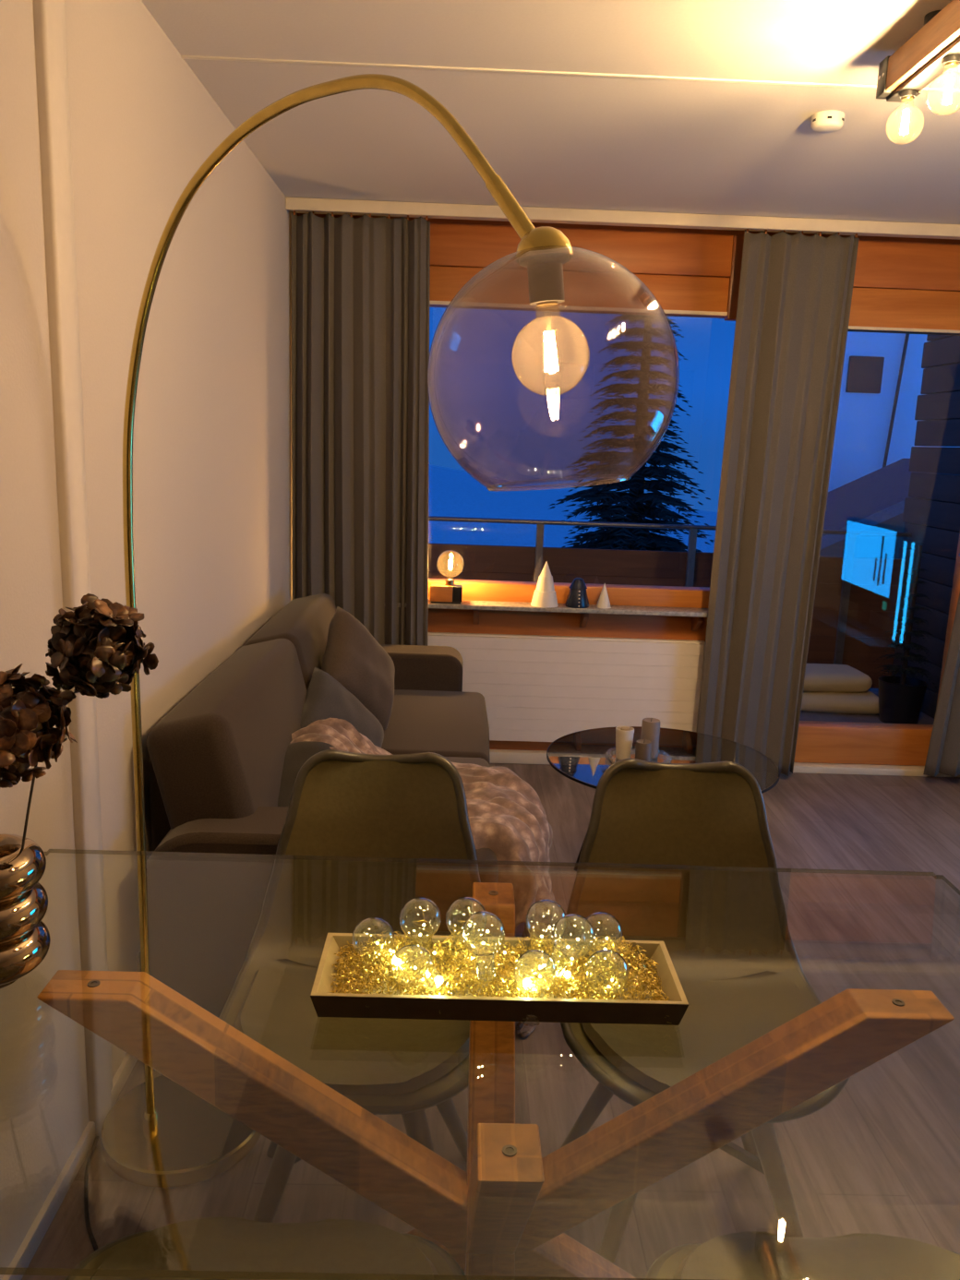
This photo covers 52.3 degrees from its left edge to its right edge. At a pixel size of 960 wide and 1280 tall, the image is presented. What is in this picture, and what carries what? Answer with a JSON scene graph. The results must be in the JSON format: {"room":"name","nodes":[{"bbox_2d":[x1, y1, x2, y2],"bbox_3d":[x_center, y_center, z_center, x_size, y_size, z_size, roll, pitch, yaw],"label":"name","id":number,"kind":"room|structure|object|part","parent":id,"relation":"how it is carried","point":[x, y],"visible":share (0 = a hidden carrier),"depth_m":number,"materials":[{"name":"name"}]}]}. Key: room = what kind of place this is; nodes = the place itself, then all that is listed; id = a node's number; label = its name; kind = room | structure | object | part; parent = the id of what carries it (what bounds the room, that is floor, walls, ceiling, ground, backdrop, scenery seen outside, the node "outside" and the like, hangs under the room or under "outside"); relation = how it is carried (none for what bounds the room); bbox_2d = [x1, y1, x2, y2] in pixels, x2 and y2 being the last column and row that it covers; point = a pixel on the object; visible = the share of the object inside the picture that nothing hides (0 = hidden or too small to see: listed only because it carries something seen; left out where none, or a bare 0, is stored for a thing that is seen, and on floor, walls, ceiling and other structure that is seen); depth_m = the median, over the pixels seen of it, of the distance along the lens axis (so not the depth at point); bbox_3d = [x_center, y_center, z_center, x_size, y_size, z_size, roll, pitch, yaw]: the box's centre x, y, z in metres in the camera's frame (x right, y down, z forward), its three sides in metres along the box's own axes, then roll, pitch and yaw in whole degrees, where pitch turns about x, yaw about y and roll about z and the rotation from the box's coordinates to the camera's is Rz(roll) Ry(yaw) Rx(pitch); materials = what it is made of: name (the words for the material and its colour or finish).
{"room":"living room","nodes":[
{"label":"living room","id":0,"kind":"room"},
{"bbox_2d":[0,0,297,1279],"bbox_3d":[-0.813,0.117,0.649,0.100,2.400,7.850,2,11,-1],"label":"wall","id":1,"kind":"structure","parent":0,"point":[212,527],"depth_m":2.13,"materials":[{"name":"white paint"}]},
{"bbox_2d":[1,1052,137,1279],"bbox_3d":[-0.808,1.272,0.884,0.032,0.045,7.650,2,11,-1],"label":"baseboard","id":2,"kind":"structure","parent":1,"relation":"attached to","point":[24,1255],"depth_m":1.89,"materials":[{"name":"white paint"}]},
{"bbox_2d":[32,0,112,1139],"bbox_3d":[-0.787,-0.132,1.885,0.050,2.440,0.120,2,11,-1],"label":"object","id":3,"kind":"structure","parent":1,"relation":"attached to","point":[49,16],"depth_m":1.81,"materials":[{"name":"paint"}]},
{"bbox_2d":[21,763,959,1279],"bbox_3d":[0.924,1.395,0.945,3.665,0.100,7.870,2,11,-1],"label":"floor","id":4,"kind":"structure","parent":0,"point":[882,1157],"depth_m":2.24,"materials":[{"name":"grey wood"}]},
{"bbox_2d":[83,1136,99,1251],"bbox_3d":[-0.716,1.103,1.786,0.186,0.023,0.986,2,11,-1],"label":"cable","id":5,"kind":"object","parent":4,"relation":"on","point":[88,1165],"visible":0.4,"depth_m":1.90,"materials":[{"name":"black plastic"}]},
{"bbox_2d":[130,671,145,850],"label":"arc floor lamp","id":6,"kind":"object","parent":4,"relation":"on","point":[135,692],"depth_m":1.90,"materials":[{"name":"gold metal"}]},
{"bbox_3d":[-0.313,0.148,1.606,0.918,1.916,0.018,11,14,37],"label":"arm","id":7,"kind":"part","parent":6,"relation":"part of","materials":[{"name":"gold metal"}]},
{"bbox_2d":[101,1064,260,1187],"label":"lamp base","id":8,"kind":"object","parent":4,"relation":"on","point":[161,1131],"depth_m":2.03,"materials":[{"name":"gold metal"}]},
{"bbox_2d":[64,1216,465,1279],"bbox_3d":[-0.254,0.851,1.026,0.500,0.863,0.551,2,11,-1],"label":"dining chair","id":9,"kind":"object","parent":4,"relation":"on","point":[230,1244],"visible":0.94,"depth_m":1.22,"materials":[{"name":"grey plastic"}]},
{"bbox_2d":[136,593,498,1017],"bbox_3d":[-0.388,0.403,3.244,0.858,0.842,2.130,2,11,-1],"label":"sofa","id":10,"kind":"object","parent":4,"relation":"on","point":[217,759],"visible":0.51,"depth_m":2.27,"materials":[{"name":"fabric"}]},
{"bbox_3d":[-0.768,0.297,3.304,0.095,0.440,1.920,2,11,-1],"label":"frame","id":11,"kind":"part","parent":10,"relation":"part of","materials":[{"name":"fabric"}]},
{"bbox_3d":[-0.411,0.678,2.315,0.720,0.530,0.200,2,11,-1],"label":"arm","id":12,"kind":"part","parent":10,"relation":"part of","materials":[{"name":"fabric"}]},
{"bbox_2d":[146,638,307,829],"bbox_3d":[-0.644,0.298,2.727,0.282,0.450,0.968,2,11,-1],"label":"cushion","id":13,"kind":"object","parent":10,"relation":"on","point":[219,755],"depth_m":2.34,"materials":[{"name":"fabric"}]},
{"bbox_2d":[242,593,335,689],"bbox_3d":[-0.658,0.108,3.663,0.282,0.450,0.948,2,11,-1],"label":"cushion","id":14,"kind":"object","parent":10,"relation":"on","point":[305,621],"depth_m":3.44,"materials":[{"name":"fabric"}]},
{"bbox_2d":[277,741,334,807],"bbox_3d":[-0.520,0.423,2.629,0.416,0.228,0.352,-4,13,-26],"label":"pillow","id":15,"kind":"object","parent":10,"relation":"on","point":[297,753],"visible":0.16,"depth_m":2.66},
{"bbox_2d":[300,667,383,747],"bbox_3d":[-0.447,0.294,3.145,0.251,0.358,0.428,3,11,3],"label":"pillow","id":16,"kind":"object","parent":10,"relation":"on","point":[326,698],"visible":0.48,"depth_m":3.13,"materials":[{"name":"fabric"}]},
{"bbox_2d":[321,606,394,729],"bbox_3d":[-0.431,0.118,3.487,0.252,0.462,0.460,1,11,-5],"label":"pillow","id":17,"kind":"object","parent":10,"relation":"on","point":[352,656],"visible":0.77,"depth_m":3.41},
{"bbox_3d":[-0.440,0.294,4.206,0.720,0.530,0.200,2,11,-1],"label":"arm","id":18,"kind":"part","parent":10,"relation":"part of","materials":[{"name":"fabric"}]},
{"bbox_2d":[290,717,558,1038],"bbox_3d":[-0.172,0.603,2.722,0.854,0.656,0.684,2,11,-1],"label":"throw blanket","id":19,"kind":"object","parent":10,"relation":"on","point":[507,817],"visible":0.52,"depth_m":2.62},
{"bbox_2d":[381,689,490,764],"bbox_3d":[-0.313,0.364,3.679,0.691,0.184,0.875,2,11,-1],"label":"seat cushion","id":20,"kind":"object","parent":10,"relation":"on","point":[445,723],"depth_m":3.56,"materials":[{"name":"fabric"}]},
{"bbox_2d":[444,756,498,882],"bbox_3d":[-0.300,0.536,2.832,0.691,0.184,0.875,2,11,-1],"label":"seat cushion","id":21,"kind":"object","parent":10,"relation":"on","point":[487,873],"depth_m":2.46,"materials":[{"name":"fabric"}]},
{"bbox_2d":[218,749,480,1222],"bbox_3d":[-0.211,0.692,1.821,0.500,0.863,0.551,2,11,-1],"label":"dining chair","id":22,"kind":"object","parent":4,"relation":"on","point":[342,803],"visible":0.62,"depth_m":1.95,"materials":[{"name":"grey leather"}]},
{"bbox_3d":[-0.353,0.891,1.943,0.044,0.414,0.214,-9,16,-42],"label":"leg","id":23,"kind":"part","parent":22,"relation":"part of","materials":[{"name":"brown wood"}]},
{"bbox_3d":[-0.353,0.946,1.671,0.043,0.414,0.215,13,16,43],"label":"leg","id":24,"kind":"part","parent":22,"relation":"part of","materials":[{"name":"brown wood"}]},
{"bbox_3d":[-0.082,0.955,1.674,0.044,0.414,0.214,-9,16,-42],"label":"leg","id":25,"kind":"part","parent":22,"relation":"part of","materials":[{"name":"brown wood"}]},
{"bbox_3d":[-0.083,0.900,1.946,0.043,0.414,0.215,13,16,43],"label":"leg","id":26,"kind":"part","parent":22,"relation":"part of","materials":[{"name":"brown wood"}]},
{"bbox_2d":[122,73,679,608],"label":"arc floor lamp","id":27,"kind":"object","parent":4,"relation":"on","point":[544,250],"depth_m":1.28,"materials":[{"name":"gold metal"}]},
{"bbox_2d":[518,252,569,305],"bbox_3d":[0.075,-0.430,1.164,0.060,0.060,0.060,2,11,-1],"label":"socket","id":28,"kind":"object","parent":27,"relation":"attached to","point":[544,270],"depth_m":1.15,"materials":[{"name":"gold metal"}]},
{"bbox_3d":[0.081,-0.383,1.173,0.008,0.022,0.007,7,12,21],"label":"filament stem","id":29,"kind":"part","parent":27,"relation":"part of","materials":[{"name":"clear glass"}]},
{"bbox_3d":[0.085,-0.349,1.181,0.094,0.107,0.094,2,11,-1],"label":"bulb","id":30,"kind":"part","parent":27,"relation":"part of","materials":[{"name":"orange glass"}]},
{"bbox_3d":[0.088,-0.325,1.185,0.303,0.284,0.303,2,11,-1],"label":"glass globe","id":31,"kind":"part","parent":27,"relation":"part of"},
{"bbox_2d":[0,849,959,1279],"bbox_3d":[0.021,0.844,1.370,1.583,0.750,0.877,2,11,-1],"label":"dining table","id":32,"kind":"object","parent":4,"relation":"on","point":[507,1216],"visible":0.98,"depth_m":1.33,"materials":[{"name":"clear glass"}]},
{"bbox_2d":[0,833,50,988],"bbox_3d":[-0.647,0.360,1.288,0.146,0.183,0.146,2,11,-1],"label":"ribbed vase","id":33,"kind":"object","parent":32,"relation":"on","point":[25,939],"visible":1,"depth_m":1.26,"materials":[{"name":"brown metal"}]},
{"bbox_2d":[0,663,77,788],"bbox_3d":[-0.576,0.234,1.228,0.144,0.409,0.154,-5,14,-33],"label":"hydrangea","id":34,"kind":"object","parent":33,"relation":"in","point":[26,712],"visible":1,"depth_m":1.18,"materials":[{"name":"brown plant"}]},
{"bbox_2d":[21,593,158,848],"bbox_3d":[-0.511,0.183,1.274,0.187,0.496,0.136,8,13,27],"label":"hydrangea","id":35,"kind":"object","parent":33,"relation":"in","point":[100,654],"visible":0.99,"depth_m":1.20,"materials":[{"name":"brown plant"}]},
{"bbox_3d":[-0.556,0.218,1.266,0.141,0.426,0.004,2,11,-1],"label":"stem","id":36,"kind":"part","parent":35,"relation":"part of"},
{"bbox_2d":[310,933,689,1025],"bbox_3d":[0.024,0.454,1.309,0.476,0.037,0.160,2,11,-1],"label":"serving tray","id":37,"kind":"object","parent":32,"relation":"on","point":[326,1003],"visible":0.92,"depth_m":1.24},
{"bbox_2d":[351,916,404,974],"bbox_3d":[-0.138,0.418,1.322,0.069,0.087,0.057,3,11,5],"label":"bulb","id":38,"kind":"object","parent":37,"relation":"on","point":[359,923],"visible":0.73,"depth_m":1.31,"materials":[{"name":"clear glass"}]},
{"bbox_2d":[399,897,441,957],"bbox_3d":[-0.082,0.397,1.336,0.057,0.091,0.057,-2,12,-20],"label":"bulb","id":39,"kind":"object","parent":37,"relation":"on","point":[430,940],"visible":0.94,"depth_m":1.33,"materials":[{"name":"clear glass"}]},
{"bbox_2d":[390,944,456,995],"bbox_3d":[-0.074,0.431,1.259,0.087,0.069,0.057,8,13,26],"label":"bulb","id":40,"kind":"object","parent":37,"relation":"on","point":[398,951],"visible":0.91,"depth_m":1.26,"materials":[{"name":"clear glass"}]},
{"bbox_2d":[445,897,487,959],"bbox_3d":[-0.019,0.399,1.344,0.057,0.092,0.057,7,12,23],"label":"bulb","id":41,"kind":"object","parent":37,"relation":"on","point":[470,924],"visible":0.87,"depth_m":1.34,"materials":[{"name":"clear glass"}]},
{"bbox_2d":[461,910,504,982],"bbox_3d":[0.001,0.395,1.270,0.057,0.072,0.085,4,12,12],"label":"bulb","id":42,"kind":"object","parent":37,"relation":"on","point":[467,919],"visible":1,"depth_m":1.27,"materials":[{"name":"clear glass"}]},
{"bbox_2d":[329,928,670,1023],"bbox_3d":[0.024,0.440,1.306,0.455,0.052,0.159,2,11,-1],"label":"tinsel","id":43,"kind":"object","parent":37,"relation":"in","point":[350,961],"visible":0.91,"depth_m":1.30,"materials":[{"name":"metal"}]},
{"bbox_2d":[392,950,573,986],"bbox_3d":[0.004,0.429,1.288,0.243,0.014,0.083,2,11,-1],"label":"string lights","id":44,"kind":"object","parent":43,"relation":"on","point":[438,980],"visible":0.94,"depth_m":1.27,"materials":[{"name":"glowing warm light bulbs"},{"name":"clear plastic"}]},
{"bbox_2d":[513,949,557,1026],"bbox_3d":[0.071,0.446,1.265,0.058,0.090,0.057,-5,13,-30],"label":"bulb","id":45,"kind":"object","parent":37,"relation":"on","point":[548,955],"visible":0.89,"depth_m":1.26,"materials":[{"name":"clear glass"}]},
{"bbox_3d":[0.070,0.441,1.260,0.057,0.080,0.057,8,-11,-1],"label":"glass","id":46,"kind":"part","parent":45,"relation":"part of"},
{"bbox_2d":[525,899,566,958],"bbox_3d":[0.090,0.404,1.352,0.057,0.092,0.057,-1,12,-14],"label":"bulb","id":47,"kind":"object","parent":37,"relation":"on","point":[531,906],"visible":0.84,"depth_m":1.34,"materials":[{"name":"clear glass"}]},
{"bbox_2d":[541,913,595,981],"bbox_3d":[0.119,0.405,1.288,0.057,0.077,0.082,7,12,21],"label":"bulb","id":48,"kind":"object","parent":37,"relation":"on","point":[573,958],"visible":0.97,"depth_m":1.29,"materials":[{"name":"clear glass"}]},
{"bbox_2d":[580,911,622,972],"bbox_3d":[0.167,0.420,1.351,0.057,0.090,0.057,4,12,11],"label":"bulb","id":49,"kind":"object","parent":37,"relation":"on","point":[616,920],"visible":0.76,"depth_m":1.34,"materials":[{"name":"clear glass"}]},
{"bbox_2d":[584,949,628,997],"bbox_3d":[0.163,0.441,1.273,0.057,0.085,0.072,1,11,-5],"label":"bulb","id":50,"kind":"object","parent":37,"relation":"on","point":[618,954],"visible":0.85,"depth_m":1.26,"materials":[{"name":"clear glass"}]},
{"bbox_2d":[546,726,779,871],"bbox_3d":[0.618,0.619,3.421,0.790,0.424,0.790,2,11,-1],"label":"coffee table","id":51,"kind":"object","parent":4,"relation":"on","point":[580,756],"visible":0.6,"depth_m":3.45,"materials":[{"name":"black glass"}]},
{"bbox_3d":[0.403,0.615,3.422,0.129,0.416,0.020,2,11,0],"label":"leg","id":52,"kind":"part","parent":51,"relation":"part of","materials":[{"name":"black metal"}]},
{"bbox_2d":[605,746,671,764],"bbox_3d":[0.544,0.402,3.355,0.226,0.021,0.224,2,11,-1],"label":"glass plate","id":53,"kind":"object","parent":51,"relation":"on","point":[612,758],"visible":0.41,"depth_m":3.36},
{"bbox_2d":[615,725,634,759],"bbox_3d":[0.493,0.352,3.344,0.063,0.107,0.063,2,11,-1],"label":"candle","id":54,"kind":"object","parent":53,"relation":"on","point":[624,735],"visible":1,"depth_m":3.32,"materials":[{"name":"white wax"}]},
{"bbox_2d":[634,739,651,761],"bbox_3d":[0.552,0.375,3.304,0.054,0.082,0.054,2,11,-1],"label":"pillar candle","id":55,"kind":"object","parent":53,"relation":"on","point":[643,747],"visible":0.75,"depth_m":3.28,"materials":[{"name":"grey wax"}]},
{"bbox_2d":[640,717,659,758],"bbox_3d":[0.586,0.334,3.368,0.062,0.138,0.062,2,11,-1],"label":"pillar candle","id":56,"kind":"object","parent":53,"relation":"on","point":[650,726],"visible":0.78,"depth_m":3.34,"materials":[{"name":"grey wax"}]},
{"bbox_3d":[0.625,0.416,3.380,0.784,0.010,0.784,2,11,-1],"label":"glass","id":57,"kind":"part","parent":51,"relation":"part of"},
{"bbox_2d":[560,758,849,1264],"bbox_3d":[0.391,0.711,1.832,0.500,0.863,0.551,2,11,-1],"label":"dining chair","id":58,"kind":"object","parent":4,"relation":"on","point":[725,935],"visible":0.55,"depth_m":1.96,"materials":[{"name":"grey plastic"}]},
{"bbox_3d":[0.242,0.911,1.947,0.214,0.414,0.044,12,15,40],"label":"leg","id":59,"kind":"part","parent":58,"relation":"part of","materials":[{"name":"brown wood"}]},
{"bbox_3d":[0.249,0.965,1.682,0.043,0.414,0.215,13,16,43],"label":"leg","id":60,"kind":"part","parent":58,"relation":"part of","materials":[{"name":"brown wood"}]},
{"bbox_3d":[0.519,0.919,1.957,0.043,0.414,0.215,13,16,43],"label":"leg","id":61,"kind":"part","parent":58,"relation":"part of","materials":[{"name":"brown wood"}]},
{"bbox_3d":[0.519,0.974,1.685,0.044,0.414,0.214,-9,16,-42],"label":"leg","id":62,"kind":"part","parent":58,"relation":"part of","materials":[{"name":"brown wood"}]},
{"bbox_2d":[644,1231,959,1279],"bbox_3d":[0.436,0.874,1.033,0.500,0.863,0.551,2,11,-1],"label":"dining chair","id":63,"kind":"object","parent":4,"relation":"on","point":[745,1255],"visible":1,"depth_m":1.23,"materials":[{"name":"grey plastic"}]},
{"bbox_2d":[141,0,959,239],"bbox_3d":[1.012,-1.063,0.448,3.665,0.120,7.870,2,11,-1],"label":"ceiling","id":64,"kind":"structure","parent":0,"point":[553,140],"depth_m":2.70,"materials":[{"name":"paint"}]},
{"bbox_2d":[180,55,959,93],"bbox_3d":[0.979,-1.419,2.507,3.465,0.006,0.016,2,11,-1],"label":"trim","id":65,"kind":"structure","parent":64,"relation":"attached to","point":[198,57],"depth_m":2.49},
{"bbox_2d":[285,197,959,239],"bbox_3d":[0.955,-1.699,4.009,3.461,0.046,0.175,2,11,-1],"label":"rail","id":66,"kind":"object","parent":64,"relation":"attached to","point":[301,205],"visible":0.99,"depth_m":3.92,"materials":[{"name":"beige laminate"}]},
{"bbox_2d":[291,210,430,645],"bbox_3d":[-0.504,-0.589,4.207,0.610,2.336,0.099,2,11,-1],"label":"curtain","id":67,"kind":"object","parent":66,"relation":"hanging from","point":[360,286],"visible":0.66,"depth_m":4.13,"materials":[{"name":"fabric"}]},
{"bbox_2d":[695,228,859,776],"bbox_3d":[1.265,-0.536,4.242,0.509,2.330,0.079,2,11,-1],"label":"curtain","id":68,"kind":"object","parent":66,"relation":"hanging from","point":[794,302],"visible":0.96,"depth_m":4.21,"materials":[{"name":"fabric"}]},
{"bbox_2d":[922,592,959,777],"bbox_3d":[2.350,-0.509,4.265,0.554,2.316,0.076,2,11,-1],"label":"curtain","id":69,"kind":"object","parent":66,"relation":"hanging from","point":[943,752],"visible":1,"depth_m":4.44,"materials":[{"name":"fabric"}]},
{"bbox_2d":[810,110,844,132],"bbox_3d":[0.972,-1.447,2.737,0.090,0.038,0.090,2,11,-1],"label":"smoke detector","id":70,"kind":"object","parent":64,"relation":"attached to","point":[824,121],"visible":1,"depth_m":2.71,"materials":[{"name":"white plastic"}]},
{"bbox_2d":[875,0,959,144],"bbox_3d":[0.982,-1.183,1.897,0.091,0.221,0.844,2,11,-1],"label":"ceiling lamp","id":71,"kind":"object","parent":64,"relation":"attached to","point":[934,49],"visible":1,"depth_m":2.10,"materials":[{"name":"brown wood"}]},
{"bbox_2d":[898,89,916,99],"bbox_3d":[0.977,-1.244,2.232,0.036,0.012,0.036,2,11,-1],"label":"socket","id":72,"kind":"object","parent":71,"relation":"attached to","point":[903,94],"depth_m":2.22,"materials":[{"name":"silver metal"}]},
{"bbox_2d":[942,54,959,66],"bbox_3d":[0.980,-1.203,2.031,0.036,0.012,0.036,2,11,-1],"label":"socket","id":73,"kind":"object","parent":71,"relation":"attached to","point":[948,60],"depth_m":2.02,"materials":[{"name":"silver metal"}]},
{"bbox_2d":[297,213,959,243],"bbox_3d":[0.910,-0.599,4.495,3.665,2.400,0.120,2,11,-1],"label":"wall","id":74,"kind":"structure","parent":0,"point":[443,221],"depth_m":4.20,"materials":[{"name":"white paint"}]},
{"bbox_2d":[489,749,549,764],"bbox_3d":[0.286,0.552,4.609,2.295,0.055,0.055,2,11,-1],"label":"baseboard","id":75,"kind":"structure","parent":74,"relation":"attached to","point":[496,756],"depth_m":4.58,"materials":[{"name":"beige laminate"}]},
{"bbox_2d":[397,598,707,631],"bbox_3d":[0.319,-0.103,4.411,1.500,0.110,0.153,2,11,-1],"label":"shelf","id":76,"kind":"object","parent":74,"relation":"attached to","point":[698,615],"visible":0.88,"depth_m":4.34,"materials":[{"name":"grey stone"}]},
{"bbox_2d":[430,550,464,603],"bbox_3d":[-0.146,-0.283,4.354,0.147,0.233,0.120,2,11,-1],"label":"table lamp","id":77,"kind":"object","parent":76,"relation":"on","point":[449,592],"visible":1,"depth_m":4.33,"materials":[{"name":"brown wood"}]},
{"bbox_2d":[445,577,454,586],"bbox_3d":[-0.134,-0.259,4.359,0.038,0.030,0.038,2,11,-1],"label":"socket","id":78,"kind":"object","parent":77,"relation":"attached to","point":[449,581],"depth_m":4.34,"materials":[{"name":"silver metal"}]},
{"bbox_2d":[530,562,558,607],"bbox_3d":[0.292,-0.253,4.367,0.122,0.200,0.122,2,11,-1],"label":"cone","id":79,"kind":"object","parent":76,"relation":"on","point":[544,595],"visible":1,"depth_m":4.34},
{"bbox_2d":[564,577,588,608],"bbox_3d":[0.438,-0.213,4.375,0.108,0.128,0.111,2,11,-1],"label":"figurine","id":80,"kind":"object","parent":76,"relation":"on","point":[577,597],"visible":1,"depth_m":4.34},
{"bbox_2d":[595,583,610,608],"bbox_3d":[0.556,-0.202,4.381,0.068,0.112,0.068,2,11,-1],"label":"tree","id":81,"kind":"object","parent":76,"relation":"on","point":[603,602],"visible":1,"depth_m":4.37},
{"bbox_2d":[427,632,705,741],"bbox_3d":[0.295,0.283,4.538,1.454,0.611,0.069,2,11,-1],"label":"radiator","id":82,"kind":"object","parent":74,"relation":"attached to","point":[533,687],"visible":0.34,"depth_m":4.49,"materials":[{"name":"metal"}]},
{"bbox_3d":[0.297,0.227,4.535,1.442,0.499,0.036,2,11,-1],"label":"casing","id":83,"kind":"part","parent":82,"relation":"part of","materials":[{"name":"metal"}]},
{"bbox_2d":[427,608,706,750],"bbox_3d":[0.224,0.192,4.571,2.145,0.712,0.035,2,11,-1],"label":"trim","id":84,"kind":"structure","parent":74,"relation":"attached to","point":[439,620],"depth_m":4.50,"materials":[{"name":"brown wood"}]},
{"bbox_2d":[428,304,725,608],"bbox_3d":[0.383,-0.848,4.380,1.620,1.395,0.110,2,11,-1],"label":"window","id":85,"kind":"structure","parent":74,"relation":"in","point":[472,590],"depth_m":4.46,"materials":[{"name":"brown wood"}]},
{"bbox_2d":[429,265,729,311],"bbox_3d":[0.142,-1.523,4.224,1.860,0.143,0.040,2,11,-1],"label":"trim","id":86,"kind":"structure","parent":74,"relation":"attached to","point":[494,285],"depth_m":4.21,"materials":[{"name":"brown wood"}]},
{"bbox_2d":[430,222,733,277],"bbox_3d":[0.147,-1.677,4.185,1.860,0.170,0.055,2,11,-1],"label":"trim","id":87,"kind":"structure","parent":74,"relation":"attached to","point":[451,245],"depth_m":4.17,"materials":[{"name":"brown wood"}]},
{"bbox_2d":[429,300,959,334],"bbox_3d":[0.941,-1.402,4.256,3.465,0.050,0.050,2,11,-1],"label":"trim","id":88,"kind":"structure","parent":74,"relation":"attached to","point":[438,303],"depth_m":4.22,"materials":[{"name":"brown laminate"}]},
{"bbox_2d":[724,234,743,321],"bbox_3d":[1.116,-1.560,4.221,0.085,0.345,0.060,2,11,-1],"label":"trim","id":89,"kind":"structure","parent":74,"relation":"attached to","point":[738,239],"depth_m":4.19,"materials":[{"name":"brown wood"}]},
{"bbox_2d":[792,762,959,777],"bbox_3d":[1.942,0.614,4.649,1.320,0.033,0.090,2,11,-1],"label":"trim","id":90,"kind":"structure","parent":74,"relation":"attached to","point":[798,767],"depth_m":4.61,"materials":[{"name":"beige laminate"}]},
{"bbox_2d":[794,329,959,765],"bbox_3d":[1.853,-0.419,4.465,0.910,2.055,0.158,2,11,-1],"label":"door","id":91,"kind":"structure","parent":74,"relation":"in","point":[819,742],"depth_m":4.63,"materials":[{"name":"brown wood"}]},
{"bbox_2d":[848,287,959,330],"bbox_3d":[1.915,-1.439,4.268,1.520,0.161,0.040,2,11,-1],"label":"trim","id":92,"kind":"structure","parent":74,"relation":"attached to","point":[869,306],"depth_m":4.25,"materials":[{"name":"brown wood"}]},
{"bbox_2d":[852,239,959,291],"bbox_3d":[1.921,-1.611,4.226,1.520,0.190,0.055,2,11,-1],"label":"trim","id":93,"kind":"structure","parent":74,"relation":"attached to","point":[879,264],"depth_m":4.20,"materials":[{"name":"brown wood"}]},
{"label":"outside","id":94,"kind":"structure","parent":0,"visible":0},
{"bbox_2d":[548,314,714,551],"bbox_3d":[2.060,-0.658,14.190,4.385,10.753,4.881,-1,12,-13],"label":"fir tree","id":95,"kind":"object","parent":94,"point":[631,505],"visible":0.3,"depth_m":13.49,"materials":[{"name":"green plant"}]},
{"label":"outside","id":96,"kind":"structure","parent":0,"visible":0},
{"bbox_2d":[819,458,959,559],"bbox_3d":[7.345,1.032,17.618,5.500,8.450,3.100,2,11,-1],"label":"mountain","id":97,"kind":"structure","parent":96,"point":[874,501],"depth_m":15.84,"materials":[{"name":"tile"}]},
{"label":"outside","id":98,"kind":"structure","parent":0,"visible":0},
{"bbox_2d":[428,464,717,552],"bbox_3d":[8.834,-7.178,65.009,140.000,10.881,70.000,2,11,-1],"label":"hill","id":99,"kind":"structure","parent":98,"point":[451,492],"depth_m":80.73,"materials":[{"name":"blue"}]},
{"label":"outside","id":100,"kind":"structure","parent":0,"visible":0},
{"bbox_2d":[827,331,959,491],"bbox_3d":[9.420,-2.158,21.135,6.400,13.450,2.800,2,11,-1],"label":"house","id":101,"kind":"structure","parent":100,"point":[882,373],"depth_m":19.57,"materials":[{"name":"paint"}]},
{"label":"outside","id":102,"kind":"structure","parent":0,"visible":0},
{"bbox_2d":[799,688,933,724],"bbox_3d":[0.467,0.459,5.570,7.200,0.110,1.580,2,11,-1],"label":"floor","id":103,"kind":"structure","parent":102,"point":[923,719],"depth_m":5.64,"materials":[{"name":"wood"}]},
{"bbox_2d":[428,515,910,688],"bbox_3d":[0.477,-0.234,6.098,7.200,1.019,0.059,2,11,-1],"label":"balcony railing","id":104,"kind":"object","parent":103,"relation":"on","point":[855,597],"visible":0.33,"depth_m":6.08,"materials":[{"name":"metal"}]},
{"bbox_3d":[0.352,-0.224,6.088,0.044,0.995,0.030,2,11,-1],"label":"post","id":105,"kind":"part","parent":104,"relation":"part of","materials":[{"name":"metal"}]},
{"bbox_3d":[0.494,-0.717,5.985,7.200,0.028,0.028,2,11,-1],"label":"rail","id":106,"kind":"part","parent":104,"relation":"part of","materials":[{"name":"metal"}]},
{"bbox_3d":[1.293,-0.195,6.108,0.044,0.995,0.030,2,11,-1],"label":"post","id":107,"kind":"part","parent":104,"relation":"part of","materials":[{"name":"metal"}]},
{"bbox_3d":[2.275,-0.164,6.129,0.044,0.995,0.030,2,11,-1],"label":"post","id":108,"kind":"part","parent":104,"relation":"part of","materials":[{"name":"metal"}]},
{"bbox_2d":[801,690,878,714],"bbox_3d":[2.105,0.349,5.838,0.524,0.128,0.364,2,11,2],"label":"cushion","id":109,"kind":"object","parent":103,"relation":"on","point":[866,702],"visible":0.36,"depth_m":5.68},
{"bbox_2d":[802,663,872,692],"bbox_3d":[2.039,0.224,5.852,0.524,0.128,0.364,1,11,-5],"label":"cushion","id":110,"kind":"object","parent":109,"relation":"on","point":[824,677],"visible":0.55,"depth_m":5.70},
{"bbox_2d":[878,675,927,724],"bbox_3d":[2.391,0.349,5.567,0.260,0.240,0.260,2,11,-1],"label":"pot","id":111,"kind":"object","parent":103,"relation":"on","point":[901,699],"depth_m":5.48,"materials":[{"name":"black metal"}]},
{"bbox_2d":[873,542,935,724],"bbox_3d":[2.407,-0.065,5.471,0.332,1.090,0.350,2,11,-1],"label":"conifer","id":112,"kind":"object","parent":103,"relation":"on","point":[901,698],"visible":1,"depth_m":5.47,"materials":[{"name":"black plant"}]},
{"bbox_2d":[891,334,959,718],"bbox_3d":[2.710,-0.741,5.363,0.080,2.475,1.545,2,11,-1],"label":"exterior wall","id":113,"kind":"structure","parent":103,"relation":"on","point":[931,512],"depth_m":5.73,"materials":[{"name":"brown wood"}]}
]}

